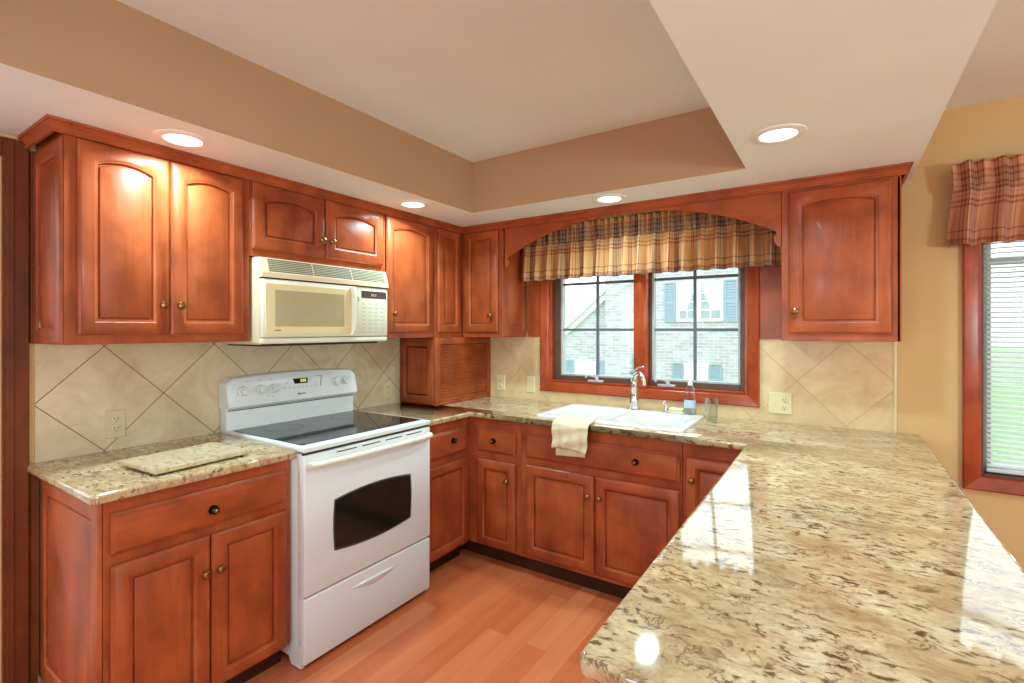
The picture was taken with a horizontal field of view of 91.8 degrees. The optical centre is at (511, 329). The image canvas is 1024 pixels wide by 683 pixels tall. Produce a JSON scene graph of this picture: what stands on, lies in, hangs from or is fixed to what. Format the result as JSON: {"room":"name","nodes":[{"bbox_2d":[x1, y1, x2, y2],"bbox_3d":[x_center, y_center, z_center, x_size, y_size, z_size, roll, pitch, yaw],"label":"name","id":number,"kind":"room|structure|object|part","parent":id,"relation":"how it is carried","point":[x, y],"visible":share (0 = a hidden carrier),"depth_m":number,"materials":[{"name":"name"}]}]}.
{"room":"kitchen","nodes":[
{"label":"kitchen","id":0,"kind":"room"},
{"bbox_2d":[0,132,399,682],"bbox_3d":[-2.417,0.196,1.061,0.128,2.446,7.000,0,0,33],"label":"wall","id":1,"kind":"structure","parent":0,"point":[167,391],"depth_m":2.18,"materials":[{"name":"tile"}]},
{"bbox_2d":[0,136,28,682],"bbox_3d":[-2.375,0.360,1.108,0.142,2.118,1.875,0,0,33],"label":"door","id":2,"kind":"structure","parent":1,"relation":"in","point":[14,157],"depth_m":1.82,"materials":[{"name":"brown wood"}]},
{"bbox_2d":[105,409,125,438],"bbox_3d":[-1.662,0.397,2.080,0.010,0.118,0.072,0,0,33],"label":"wall outlet","id":3,"kind":"object","parent":1,"relation":"attached to","point":[115,420],"visible":1,"depth_m":2.08,"materials":[{"name":"beige plastic"}]},
{"bbox_2d":[111,415,120,422],"bbox_3d":[-1.659,0.378,2.079,0.004,0.033,0.033,0,0,33],"label":"socket","id":4,"kind":"object","parent":3,"relation":"attached to","point":[114,418],"depth_m":2.08,"materials":[{"name":"beige plastic"}]},
{"bbox_2d":[111,425,120,432],"bbox_3d":[-1.659,0.416,2.079,0.004,0.033,0.033,0,0,33],"label":"socket","id":5,"kind":"object","parent":3,"relation":"attached to","point":[114,428],"depth_m":2.08,"materials":[{"name":"beige plastic"}]},
{"bbox_2d":[29,132,248,344],"bbox_3d":[-1.482,-0.329,2.040,0.370,0.765,0.662,0,0,33],"label":"upper cabinet","id":6,"kind":"object","parent":1,"relation":"attached to","point":[126,246],"visible":0.99,"depth_m":1.86,"materials":[{"name":"brown wood"}]},
{"bbox_3d":[-1.673,-0.306,1.787,0.308,0.720,0.016,0,0,33],"label":"panel","id":7,"kind":"part","parent":6,"relation":"part of","materials":[{"name":"brown wood"}]},
{"bbox_3d":[-1.437,-0.323,1.846,0.020,0.688,0.284,0,0,33],"label":"door","id":8,"kind":"part","parent":6,"relation":"part of","materials":[{"name":"brown wood"}]},
{"bbox_3d":[-1.353,-0.094,1.927,0.030,0.032,0.032,0,0,33],"label":"knob","id":9,"kind":"part","parent":6,"relation":"part of","materials":[{"name":"gold metal"}]},
{"bbox_3d":[-1.319,-0.094,1.978,0.030,0.032,0.032,0,0,33],"label":"knob","id":10,"kind":"part","parent":6,"relation":"part of","materials":[{"name":"gold metal"}]},
{"bbox_3d":[-1.277,-0.323,2.089,0.020,0.688,0.288,0,0,33],"label":"door","id":11,"kind":"part","parent":6,"relation":"part of","materials":[{"name":"brown wood"}]},
{"bbox_2d":[249,181,382,271],"bbox_3d":[-1.079,-0.522,2.644,0.362,0.378,0.790,0,0,33],"label":"upper cabinet","id":12,"kind":"object","parent":1,"relation":"attached to","point":[284,224],"visible":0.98,"depth_m":2.49,"materials":[{"name":"brown wood"}]},
{"bbox_3d":[-1.072,-0.519,2.401,0.020,0.302,0.378,0,0,33],"label":"door","id":13,"kind":"part","parent":12,"relation":"part of","materials":[{"name":"brown wood"}]},
{"bbox_2d":[225,256,387,346],"bbox_3d":[-1.063,-0.125,2.626,0.403,0.408,0.744,0,0,33],"label":"microwave","id":14,"kind":"object","parent":12,"relation":"attached to","point":[292,303],"visible":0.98,"depth_m":2.43,"materials":[{"name":"plastic"}]},
{"bbox_3d":[-1.082,0.074,2.639,0.300,0.010,0.684,0,0,33],"label":"underside panel","id":15,"kind":"part","parent":14,"relation":"part of","materials":[{"name":"metal"}]},
{"bbox_3d":[-0.983,-0.094,2.428,0.010,0.232,0.469,0,0,33],"label":"door panel","id":16,"kind":"part","parent":14,"relation":"part of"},
{"bbox_3d":[-0.985,-0.097,2.446,0.028,0.267,0.521,0,0,33],"label":"door","id":17,"kind":"part","parent":14,"relation":"part of","materials":[{"name":"white plastic"}]},
{"bbox_3d":[-0.931,0.053,2.539,0.034,0.027,0.740,0,0,33],"label":"rail","id":18,"kind":"part","parent":14,"relation":"part of","materials":[{"name":"white plastic"}]},
{"bbox_3d":[-0.835,-0.096,2.628,0.024,0.253,0.044,0,0,33],"label":"handle","id":19,"kind":"part","parent":14,"relation":"part of","materials":[{"name":"beige plastic"}]},
{"bbox_3d":[-0.782,-0.097,2.755,0.026,0.267,0.213,0,0,33],"label":"control panel","id":20,"kind":"part","parent":14,"relation":"part of","materials":[{"name":"white plastic"}]},
{"bbox_2d":[362,303,384,324],"bbox_3d":[-0.770,-0.062,2.753,0.004,0.158,0.160,0,0,33],"label":"button","id":21,"kind":"object","parent":14,"relation":"attached to","point":[372,313],"depth_m":2.75,"materials":[{"name":"white plastic"}]},
{"bbox_3d":[-0.961,-0.453,2.523,0.030,0.032,0.032,0,0,33],"label":"knob","id":22,"kind":"part","parent":12,"relation":"part of","materials":[{"name":"gold metal"}]},
{"bbox_3d":[-0.928,-0.453,2.572,0.030,0.032,0.032,0,0,33],"label":"knob","id":23,"kind":"part","parent":12,"relation":"part of","materials":[{"name":"gold metal"}]},
{"bbox_3d":[-0.858,-0.519,2.725,0.020,0.302,0.386,0,0,33],"label":"door","id":24,"kind":"part","parent":12,"relation":"part of","materials":[{"name":"brown wood"}]},
{"bbox_2d":[383,381,391,398],"bbox_3d":[-0.835,0.407,3.335,0.010,0.118,0.072,0,0,33],"label":"wall outlet","id":25,"kind":"object","parent":1,"relation":"attached to","point":[387,385],"visible":1,"depth_m":3.33,"materials":[{"name":"beige plastic"}]},
{"bbox_2d":[383,215,433,337],"bbox_3d":[-0.742,-0.329,3.156,0.362,0.765,0.433,0,0,33],"label":"upper cabinet","id":26,"kind":"object","parent":1,"relation":"attached to","point":[408,246],"visible":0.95,"depth_m":3.05,"materials":[{"name":"brown wood"}]},
{"bbox_2d":[245,548,622,682],"bbox_3d":[0.218,1.469,-0.676,6.440,0.100,7.240,0,0,33],"label":"floor","id":27,"kind":"structure","parent":0,"point":[479,618],"depth_m":2.30,"materials":[{"name":"laminate"}]},
{"bbox_2d":[29,460,289,682],"bbox_3d":[-1.351,0.979,1.960,0.660,0.878,0.673,0,0,33],"label":"base cabinet","id":28,"kind":"object","parent":27,"relation":"on","point":[187,583],"visible":0.92,"depth_m":1.77,"materials":[{"name":"brown wood"}]},
{"bbox_3d":[-1.540,0.930,1.721,0.601,0.778,0.016,0,0,33],"label":"panel","id":29,"kind":"part","parent":28,"relation":"part of","materials":[{"name":"brown wood"}]},
{"bbox_3d":[-1.187,1.036,1.690,0.020,0.570,0.296,0,0,33],"label":"door","id":30,"kind":"part","parent":28,"relation":"part of","materials":[{"name":"brown wood"}]},
{"bbox_2d":[27,433,296,505],"bbox_3d":[-1.357,0.522,1.961,0.650,0.034,0.682,0,0,33],"label":"countertop","id":31,"kind":"structure","parent":28,"relation":"on","point":[98,478],"depth_m":1.80,"materials":[{"name":"beige stone"}]},
{"bbox_2d":[120,442,249,474],"bbox_3d":[-1.245,0.492,1.902,0.255,0.025,0.345,0,0,29],"label":"cutting board","id":32,"kind":"object","parent":31,"relation":"on","point":[160,463],"visible":1,"depth_m":1.86,"materials":[{"name":"stone"}]},
{"bbox_3d":[-1.104,0.651,1.816,0.020,0.135,0.598,0,0,33],"label":"drawer","id":33,"kind":"part","parent":28,"relation":"part of","materials":[{"name":"brown wood"}]},
{"bbox_3d":[-1.096,0.881,1.781,0.030,0.032,0.032,0,0,33],"label":"knob","id":34,"kind":"part","parent":28,"relation":"part of","materials":[{"name":"gold metal"}]},
{"bbox_3d":[-1.081,0.659,1.804,0.030,0.033,0.033,0,0,33],"label":"knob","id":35,"kind":"part","parent":28,"relation":"part of","materials":[{"name":"brown metal"}]},
{"bbox_3d":[-1.068,0.881,1.823,0.030,0.032,0.032,0,0,33],"label":"knob","id":36,"kind":"part","parent":28,"relation":"part of","materials":[{"name":"gold metal"}]},
{"bbox_3d":[-1.021,1.036,1.941,0.020,0.570,0.297,0,0,33],"label":"door","id":37,"kind":"part","parent":28,"relation":"part of","materials":[{"name":"brown wood"}]},
{"bbox_2d":[219,369,432,669],"bbox_3d":[-0.917,0.822,2.540,0.742,1.190,0.762,0,0,33],"label":"electric range","id":38,"kind":"object","parent":27,"relation":"on","point":[360,480],"visible":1,"depth_m":2.36,"materials":[{"name":"white metal"}]},
{"bbox_3d":[-1.320,0.306,2.440,0.025,0.050,0.050,0,0,33],"label":"control knob","id":39,"kind":"part","parent":38,"relation":"part of","materials":[{"name":"white plastic"}]},
{"bbox_3d":[-1.270,0.306,2.514,0.025,0.050,0.050,0,0,33],"label":"control knob","id":40,"kind":"part","parent":38,"relation":"part of","materials":[{"name":"white plastic"}]},
{"bbox_3d":[-1.231,0.306,2.573,0.025,0.050,0.050,0,0,33],"label":"control knob","id":41,"kind":"part","parent":38,"relation":"part of","materials":[{"name":"white plastic"}]},
{"bbox_3d":[-1.187,0.307,2.718,0.094,0.160,0.760,0,0,33],"label":"control panel","id":42,"kind":"part","parent":38,"relation":"part of","materials":[{"name":"white metal"}]},
{"bbox_2d":[226,410,429,452],"bbox_3d":[-0.911,0.502,2.536,0.629,0.023,0.762,0,0,33],"label":"cooktop","id":43,"kind":"object","parent":38,"relation":"in","point":[325,431],"depth_m":2.44,"materials":[{"name":"black glass"}]},
{"bbox_3d":[-1.023,0.302,2.891,0.025,0.050,0.050,0,0,33],"label":"control knob","id":44,"kind":"part","parent":38,"relation":"part of","materials":[{"name":"white plastic"}]},
{"bbox_3d":[-0.989,0.302,2.943,0.025,0.050,0.050,0,0,33],"label":"control knob","id":45,"kind":"part","parent":38,"relation":"part of","materials":[{"name":"white plastic"}]},
{"bbox_3d":[-0.670,1.260,2.377,0.045,0.274,0.756,0,0,33],"label":"storage drawer","id":46,"kind":"part","parent":38,"relation":"part of","materials":[{"name":"white metal"}]},
{"bbox_3d":[-0.669,0.821,2.377,0.047,0.589,0.756,0,0,33],"label":"oven door","id":47,"kind":"part","parent":38,"relation":"part of","materials":[{"name":"white metal"}]},
{"bbox_3d":[-0.630,0.567,2.351,0.056,0.028,0.738,0,0,33],"label":"handle","id":48,"kind":"part","parent":38,"relation":"part of","materials":[{"name":"white metal"}]},
{"bbox_3d":[-0.648,1.188,2.362,0.010,0.038,0.290,0,0,33],"label":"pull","id":49,"kind":"part","parent":38,"relation":"part of","materials":[{"name":"white ceramic"}]},
{"bbox_2d":[427,418,467,572],"bbox_3d":[-0.625,0.979,3.062,0.660,0.878,0.421,0,0,33],"label":"base cabinet","id":50,"kind":"object","parent":27,"relation":"on","point":[448,443],"visible":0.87,"depth_m":2.92,"materials":[{"name":"brown wood"}]},
{"bbox_3d":[-0.383,1.052,2.909,0.020,0.525,0.386,0,0,33],"label":"door","id":51,"kind":"part","parent":50,"relation":"part of","materials":[{"name":"brown wood"}]},
{"bbox_3d":[-0.383,0.671,2.909,0.020,0.145,0.386,0,0,33],"label":"drawer","id":52,"kind":"part","parent":50,"relation":"part of","materials":[{"name":"brown wood"}]},
{"bbox_2d":[460,417,526,568],"bbox_3d":[-0.210,0.979,3.391,0.991,0.878,0.658,0,0,33],"label":"base cabinet","id":53,"kind":"object","parent":27,"relation":"on","point":[493,446],"visible":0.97,"depth_m":2.98,"materials":[{"name":"brown wood"}]},
{"bbox_3d":[-0.096,1.051,2.974,0.278,0.520,0.020,0,0,33],"label":"door","id":54,"kind":"part","parent":53,"relation":"part of","materials":[{"name":"brown wood"}]},
{"bbox_3d":[-0.096,0.672,2.974,0.278,0.143,0.020,0,0,33],"label":"drawer","id":55,"kind":"part","parent":53,"relation":"part of","materials":[{"name":"brown wood"}]},
{"bbox_2d":[521,423,682,598],"bbox_3d":[0.588,0.979,2.865,0.916,0.878,0.658,0,0,33],"label":"base cabinet","id":56,"kind":"object","parent":27,"relation":"on","point":[598,521],"visible":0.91,"depth_m":2.61,"materials":[{"name":"brown wood"}]},
{"bbox_3d":[0.258,1.036,2.741,0.426,0.515,0.020,0,0,33],"label":"door","id":57,"kind":"part","parent":56,"relation":"part of","materials":[{"name":"brown wood"}]},
{"bbox_3d":[0.450,0.884,2.584,0.032,0.032,0.030,0,0,33],"label":"knob","id":58,"kind":"part","parent":56,"relation":"part of","materials":[{"name":"gold metal"}]},
{"bbox_3d":[0.443,0.670,2.619,0.868,0.138,0.020,0,0,33],"label":"drawer","id":59,"kind":"part","parent":56,"relation":"part of","materials":[{"name":"brown wood"}]},
{"bbox_3d":[0.613,0.666,2.477,0.033,0.033,0.030,0,0,33],"label":"knob","id":60,"kind":"part","parent":56,"relation":"part of","materials":[{"name":"brown metal"}]},
{"bbox_3d":[0.623,1.036,2.500,0.436,0.515,0.020,0,0,33],"label":"door","id":61,"kind":"part","parent":56,"relation":"part of","materials":[{"name":"brown wood"}]},
{"bbox_2d":[683,443,741,523],"bbox_3d":[1.110,0.979,2.523,0.328,0.878,0.654,0,0,33],"label":"base cabinet","id":62,"kind":"object","parent":27,"relation":"on","point":[703,466],"visible":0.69,"depth_m":2.33,"materials":[{"name":"brown wood"}]},
{"bbox_3d":[0.841,0.711,2.326,0.032,0.032,0.030,0,0,33],"label":"knob","id":63,"kind":"part","parent":62,"relation":"part of","materials":[{"name":"gold metal"}]},
{"bbox_3d":[0.945,0.959,2.288,0.280,0.705,0.020,0,0,33],"label":"door","id":64,"kind":"part","parent":62,"relation":"part of","materials":[{"name":"brown wood"}]},
{"bbox_3d":[0.995,0.979,1.593,0.608,0.879,2.333,0,0,33],"label":"cabinet","id":65,"kind":"object","parent":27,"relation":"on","visible":0},
{"bbox_2d":[356,394,1023,682],"bbox_3d":[0.107,0.522,2.170,2.865,0.034,2.351,0,0,33],"label":"countertop","id":66,"kind":"structure","parent":65,"relation":"on","point":[820,554],"depth_m":1.02,"materials":[{"name":"beige stone"}]},
{"bbox_2d":[400,337,490,405],"bbox_3d":[-0.471,0.279,3.590,0.336,0.448,0.616,0,0,33],"label":"appliance garage","id":67,"kind":"object","parent":66,"relation":"on","point":[434,369],"visible":0.9,"depth_m":3.39,"materials":[{"name":"brown wood"}]},
{"bbox_3d":[-0.643,0.280,3.346,0.315,0.448,0.016,0,0,33],"label":"panel","id":68,"kind":"part","parent":67,"relation":"part of","materials":[{"name":"brown wood"}]},
{"bbox_3d":[-0.339,0.279,3.503,0.020,0.448,0.616,0,0,33],"label":"frame","id":69,"kind":"part","parent":67,"relation":"part of","materials":[{"name":"brown wood"}]},
{"bbox_3d":[-0.338,0.293,3.508,0.015,0.380,0.527,0,0,33],"label":"tambour door","id":70,"kind":"part","parent":67,"relation":"part of","materials":[{"name":"brown wood"}]},
{"bbox_2d":[551,415,597,457],"bbox_3d":[0.335,0.583,2.690,0.216,0.202,0.161,0,0,33],"label":"dish towel","id":71,"kind":"object","parent":66,"relation":"on","point":[569,433],"visible":1,"depth_m":2.64,"materials":[{"name":"beige fabric"}]},
{"bbox_2d":[537,404,703,431],"bbox_3d":[0.620,0.579,2.859,0.836,0.176,0.522,0,0,33],"label":"sink","id":72,"kind":"object","parent":66,"relation":"in","point":[608,415],"visible":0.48,"depth_m":2.89,"materials":[{"name":"white ceramic"}]},
{"bbox_2d":[662,401,667,412],"bbox_3d":[0.906,0.457,2.929,0.039,0.068,0.066,0,0,33],"label":"soap dispenser","id":73,"kind":"object","parent":72,"relation":"on","point":[664,402],"visible":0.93,"depth_m":2.93,"materials":[{"name":"silver metal"}]},
{"bbox_2d":[667,410,686,414],"bbox_3d":[0.959,0.483,2.886,0.104,0.014,0.072,0,0,33],"label":"soap dish","id":74,"kind":"object","parent":72,"relation":"on","point":[668,411],"visible":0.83,"depth_m":2.85,"materials":[{"name":"white ceramic"}]},
{"bbox_2d":[669,407,683,411],"bbox_3d":[0.959,0.472,2.886,0.076,0.025,0.046,0,0,33],"label":"sponge","id":75,"kind":"object","parent":74,"relation":"in","point":[672,409],"visible":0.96,"depth_m":2.87,"materials":[{"name":"yellow"}]},
{"bbox_2d":[684,380,696,414],"bbox_3d":[1.026,0.390,2.854,0.070,0.200,0.050,0,0,33],"label":"dish soap bottle","id":76,"kind":"object","parent":72,"relation":"on","point":[687,403],"visible":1,"depth_m":2.83,"materials":[{"name":"clear plastic"}]},
{"bbox_2d":[627,366,645,410],"bbox_3d":[0.767,0.355,3.003,0.084,0.270,0.157,0,0,-34],"label":"kitchen faucet","id":77,"kind":"object","parent":66,"relation":"on","point":[634,400],"visible":1,"depth_m":3.00,"materials":[{"name":"silver metal"}]},
{"bbox_3d":[0.763,0.295,2.981,0.039,0.087,0.128,0,0,-23],"label":"spout","id":78,"kind":"part","parent":77,"relation":"part of","materials":[{"name":"silver metal"}]},
{"bbox_2d":[705,400,718,422],"bbox_3d":[1.086,0.441,2.698,0.072,0.128,0.072,0,0,33],"label":"glass tumbler","id":79,"kind":"object","parent":66,"relation":"on","point":[709,420],"visible":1,"depth_m":2.69,"materials":[{"name":"clear glass"}]},
{"bbox_2d":[0,0,996,226],"bbox_3d":[-0.279,-0.872,1.628,2.834,0.311,3.700,0,0,33],"label":"soffit","id":80,"kind":"structure","parent":0,"point":[871,83],"depth_m":1.70,"materials":[{"name":"white paint"}]},
{"bbox_2d":[152,129,211,148],"bbox_3d":[-1.237,-0.712,1.864,0.188,0.007,0.188,0,0,33],"label":"recessed light","id":81,"kind":"object","parent":80,"relation":"in","point":[179,138],"visible":1,"depth_m":1.85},
{"bbox_2d":[396,200,429,208],"bbox_3d":[-0.565,-0.712,2.831,0.188,0.007,0.188,0,0,33],"label":"recessed light","id":82,"kind":"object","parent":80,"relation":"in","point":[415,204],"visible":1,"depth_m":2.82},
{"bbox_2d":[592,194,626,202],"bbox_3d":[0.532,-0.712,2.710,0.188,0.007,0.188,0,0,33],"label":"recessed light","id":83,"kind":"object","parent":80,"relation":"in","point":[604,198],"visible":1,"depth_m":2.70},
{"bbox_2d":[750,123,807,143],"bbox_3d":[0.975,-0.712,1.817,0.188,0.007,0.188,0,0,33],"label":"recessed light","id":84,"kind":"object","parent":80,"relation":"in","point":[780,133],"visible":1,"depth_m":1.80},
{"bbox_2d":[117,0,1023,161],"bbox_3d":[0.218,-1.077,-0.676,6.440,0.100,7.240,0,0,33],"label":"ceiling","id":85,"kind":"structure","parent":0,"point":[473,80],"depth_m":1.89,"materials":[{"name":"white paint"}]},
{"bbox_2d":[491,96,1023,570],"bbox_3d":[2.175,0.196,2.293,6.440,2.446,0.128,0,0,33],"label":"wall","id":86,"kind":"structure","parent":0,"point":[929,351],"depth_m":2.38,"materials":[{"name":"beige paint"}]},
{"bbox_2d":[17,114,913,233],"bbox_3d":[-0.050,-0.693,2.706,3.783,0.044,1.674,0,0,-8],"label":"crown molding","id":87,"kind":"structure","parent":86,"relation":"attached to","point":[48,124],"depth_m":2.33,"materials":[{"name":"brown wood"}]},
{"bbox_2d":[434,227,525,336],"bbox_3d":[-0.331,-0.329,3.507,0.662,0.765,0.601,0,0,33],"label":"upper cabinet","id":88,"kind":"object","parent":86,"relation":"attached to","point":[475,295],"visible":0.76,"depth_m":3.39,"materials":[{"name":"brown wood"}]},
{"bbox_3d":[-0.427,-0.324,3.379,0.020,0.690,0.232,0,0,33],"label":"door","id":89,"kind":"part","parent":88,"relation":"part of","materials":[{"name":"brown wood"}]},
{"bbox_3d":[-0.213,-0.324,3.405,0.284,0.690,0.020,0,0,33],"label":"door","id":90,"kind":"part","parent":88,"relation":"part of","materials":[{"name":"brown wood"}]},
{"bbox_3d":[0.018,-0.306,3.449,0.016,0.720,0.308,0,0,33],"label":"panel","id":91,"kind":"part","parent":88,"relation":"part of","materials":[{"name":"brown wood"}]},
{"bbox_2d":[497,374,504,390],"bbox_3d":[-0.084,0.397,3.699,0.072,0.118,0.010,0,0,33],"label":"wall outlet","id":92,"kind":"object","parent":86,"relation":"attached to","point":[500,378],"visible":1,"depth_m":3.69,"materials":[{"name":"beige plastic"}]},
{"bbox_2d":[527,376,534,392],"bbox_3d":[0.131,0.397,3.553,0.072,0.118,0.016,0,0,33],"label":"wall switch","id":93,"kind":"object","parent":86,"relation":"attached to","point":[530,379],"visible":1,"depth_m":3.55,"materials":[{"name":"beige plastic"}]},
{"bbox_2d":[540,266,759,407],"bbox_3d":[0.819,-0.140,3.177,1.399,1.143,0.143,0,0,33],"label":"window","id":94,"kind":"structure","parent":86,"relation":"in","point":[553,377],"depth_m":3.11,"materials":[{"name":"brown wood"}]},
{"bbox_3d":[0.563,-0.143,3.370,0.599,1.011,0.060,0,0,33],"label":"sash","id":95,"kind":"part","parent":94,"relation":"part of","materials":[{"name":"brown wood"}]},
{"bbox_3d":[0.550,0.327,3.309,0.123,0.050,0.048,0,0,33],"label":"crank handle","id":96,"kind":"part","parent":94,"relation":"part of","materials":[{"name":"silver metal"}]},
{"bbox_3d":[0.786,-0.140,3.127,1.399,1.143,0.024,0,0,33],"label":"casing rail","id":97,"kind":"part","parent":94,"relation":"part of","materials":[{"name":"brown wood"}]},
{"bbox_3d":[0.942,0.327,3.051,0.123,0.050,0.048,0,0,33],"label":"crank handle","id":98,"kind":"part","parent":94,"relation":"part of","materials":[{"name":"white metal"}]},
{"bbox_3d":[1.116,-0.143,3.006,0.555,1.011,0.060,0,0,33],"label":"sash","id":99,"kind":"part","parent":94,"relation":"part of","materials":[{"name":"brown wood"}]},
{"bbox_2d":[523,211,780,280],"bbox_3d":[0.747,-0.521,3.042,1.624,0.377,0.135,0,0,33],"label":"curtain valance","id":100,"kind":"object","parent":86,"relation":"attached to","point":[658,242],"visible":0.86,"depth_m":2.98,"materials":[{"name":"fabric"}]},
{"bbox_2d":[528,265,780,338],"bbox_3d":[0.801,-0.331,3.123,1.632,0.769,0.014,0,0,33],"label":"trim","id":101,"kind":"structure","parent":86,"relation":"attached to","point":[770,276],"depth_m":2.73,"materials":[{"name":"brown wood"}]},
{"bbox_2d":[768,392,791,414],"bbox_3d":[1.450,0.401,2.684,0.116,0.118,0.016,0,0,33],"label":"wall outlet","id":102,"kind":"object","parent":86,"relation":"attached to","point":[778,402],"visible":1,"depth_m":2.69,"materials":[{"name":"beige plastic"}]},
{"bbox_2d":[781,397,787,402],"bbox_3d":[1.469,0.382,2.672,0.033,0.033,0.004,0,0,33],"label":"socket","id":103,"kind":"object","parent":102,"relation":"attached to","point":[783,399],"depth_m":2.67,"materials":[{"name":"beige plastic"}]},
{"bbox_2d":[781,404,787,409],"bbox_3d":[1.469,0.420,2.672,0.033,0.033,0.004,0,0,33],"label":"socket","id":104,"kind":"object","parent":102,"relation":"attached to","point":[783,406],"depth_m":2.67,"materials":[{"name":"beige plastic"}]},
{"bbox_2d":[781,175,900,341],"bbox_3d":[1.575,-0.329,2.394,0.461,0.765,0.362,0,0,33],"label":"upper cabinet","id":105,"kind":"object","parent":86,"relation":"attached to","point":[841,242],"visible":1,"depth_m":2.26,"materials":[{"name":"brown wood"}]},
{"bbox_2d":[505,191,780,268],"bbox_3d":[0.636,-0.557,2.869,1.625,0.308,0.020,0,0,33],"label":"valance board","id":106,"kind":"object","parent":105,"relation":"attached to","point":[763,210],"visible":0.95,"depth_m":2.57,"materials":[{"name":"brown wood"}]},
{"bbox_3d":[1.340,-0.086,2.351,0.032,0.032,0.030,0,0,33],"label":"knob","id":107,"kind":"part","parent":105,"relation":"part of","materials":[{"name":"gold metal"}]},
{"bbox_3d":[1.771,-0.306,2.293,0.016,0.720,0.308,0,0,33],"label":"panel","id":108,"kind":"part","parent":105,"relation":"part of","materials":[{"name":"brown wood"}]},
{"bbox_2d":[893,342,896,432],"bbox_3d":[1.869,0.276,2.420,0.014,0.458,0.012,0,0,33],"label":"trim","id":109,"kind":"structure","parent":86,"relation":"attached to","point":[894,343],"depth_m":2.42,"materials":[{"name":"beige plastic"}]},
{"bbox_2d":[946,153,1023,247],"bbox_3d":[2.590,-0.558,1.845,1.471,0.376,0.172,0,0,33],"label":"curtain valance","id":110,"kind":"object","parent":86,"relation":"attached to","point":[987,205],"visible":1,"depth_m":2.16,"materials":[{"name":"orange fabric"}]},
{"bbox_2d":[962,243,1023,495],"bbox_3d":[2.664,-0.002,1.960,1.341,1.462,0.143,0,0,33],"label":"window","id":111,"kind":"structure","parent":86,"relation":"in","point":[975,476],"depth_m":2.25,"materials":[{"name":"brown wood"}]},
{"bbox_3d":[2.631,-0.002,1.911,1.341,1.462,0.024,0,0,33],"label":"casing rail","id":112,"kind":"part","parent":111,"relation":"part of","materials":[{"name":"brown wood"}]},
{"bbox_3d":[2.682,-0.002,1.988,1.191,1.312,0.040,0,0,33],"label":"sash","id":113,"kind":"part","parent":111,"relation":"part of","materials":[{"name":"white"}]},
{"bbox_2d":[985,240,1023,475],"bbox_3d":[2.658,-0.004,1.948,1.175,1.306,0.028,0,0,33],"label":"window blind","id":114,"kind":"object","parent":111,"relation":"attached to","point":[990,468],"visible":0.73,"depth_m":2.23,"materials":[{"name":"white plastic"}]},
{"bbox_3d":[2.658,0.640,1.949,1.169,0.018,0.025,0,0,33],"label":"rail","id":115,"kind":"part","parent":114,"relation":"part of","materials":[{"name":"white plastic"}]},
{"bbox_3d":[2.682,-0.311,1.988,1.121,0.030,0.030,0,0,33],"label":"meeting rail","id":116,"kind":"part","parent":111,"relation":"part of","materials":[{"name":"white"}]},
{"label":"outside","id":117,"kind":"structure","parent":0,"visible":0},
{"bbox_2d":[991,348,1023,465],"bbox_3d":[25.828,2.094,34.723,130.000,0.150,79.700,0,0,33],"label":"lawn","id":118,"kind":"structure","parent":117,"point":[992,349],"depth_m":14.26,"materials":[{"name":"green plant"}]},
{"bbox_2d":[628,349,633,374],"bbox_3d":[3.220,1.175,12.327,0.999,1.723,1.001,0,0,33],"label":"conifer shrub","id":119,"kind":"object","parent":118,"relation":"on","point":[630,372],"visible":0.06,"depth_m":12.33,"materials":[{"name":"green plant"}]},
{"bbox_2d":[565,267,737,381],"bbox_3d":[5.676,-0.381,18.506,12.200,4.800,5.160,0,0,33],"label":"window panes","id":120,"kind":"structure","parent":118,"relation":"on","point":[717,298],"depth_m":15.92,"materials":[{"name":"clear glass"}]},
{"bbox_2d":[566,360,574,372],"bbox_3d":[2.120,1.549,18.099,0.350,0.880,0.046,0,0,33],"label":"shutter","id":121,"kind":"object","parent":120,"relation":"hanging from","point":[570,364],"depth_m":18.10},
{"bbox_3d":[3.683,-1.851,20.707,2.150,0.260,0.120,0,0,33],"label":"dormer cornice","id":122,"kind":"part","parent":120,"relation":"part of","materials":[{"name":"white"}]},
{"bbox_2d":[600,361,604,374],"bbox_3d":[3.139,1.549,17.428,0.350,0.880,0.046,0,0,33],"label":"shutter","id":123,"kind":"object","parent":120,"relation":"hanging from","point":[602,363],"depth_m":17.39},
{"bbox_2d":[664,282,675,321],"bbox_3d":[5.061,-0.861,15.861,0.370,1.280,0.046,0,0,33],"label":"shutter","id":124,"kind":"object","parent":120,"relation":"hanging from","point":[669,287],"depth_m":15.87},
{"bbox_2d":[672,362,682,378],"bbox_3d":[5.255,1.522,15.733,0.350,0.935,0.046,0,0,33],"label":"shutter","id":125,"kind":"object","parent":120,"relation":"hanging from","point":[677,367],"depth_m":15.73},
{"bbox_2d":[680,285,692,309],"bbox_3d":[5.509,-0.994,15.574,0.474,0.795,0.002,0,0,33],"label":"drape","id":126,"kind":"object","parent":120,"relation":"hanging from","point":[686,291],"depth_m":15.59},
{"bbox_2d":[701,283,719,308],"bbox_3d":[6.088,-0.994,15.192,0.554,0.795,0.002,0,0,33],"label":"drape","id":127,"kind":"object","parent":120,"relation":"hanging from","point":[710,292],"depth_m":15.18,"materials":[{"name":"white fabric"}]},
{"bbox_2d":[709,364,721,380],"bbox_3d":[6.197,1.522,15.113,0.350,0.935,0.046,0,0,33],"label":"shutter","id":128,"kind":"object","parent":120,"relation":"hanging from","point":[715,370],"depth_m":15.10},
{"bbox_2d":[724,279,737,321],"bbox_3d":[6.562,-0.861,14.872,0.370,1.280,0.046,0,0,33],"label":"shutter","id":129,"kind":"object","parent":120,"relation":"hanging from","point":[730,285],"depth_m":14.87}
]}

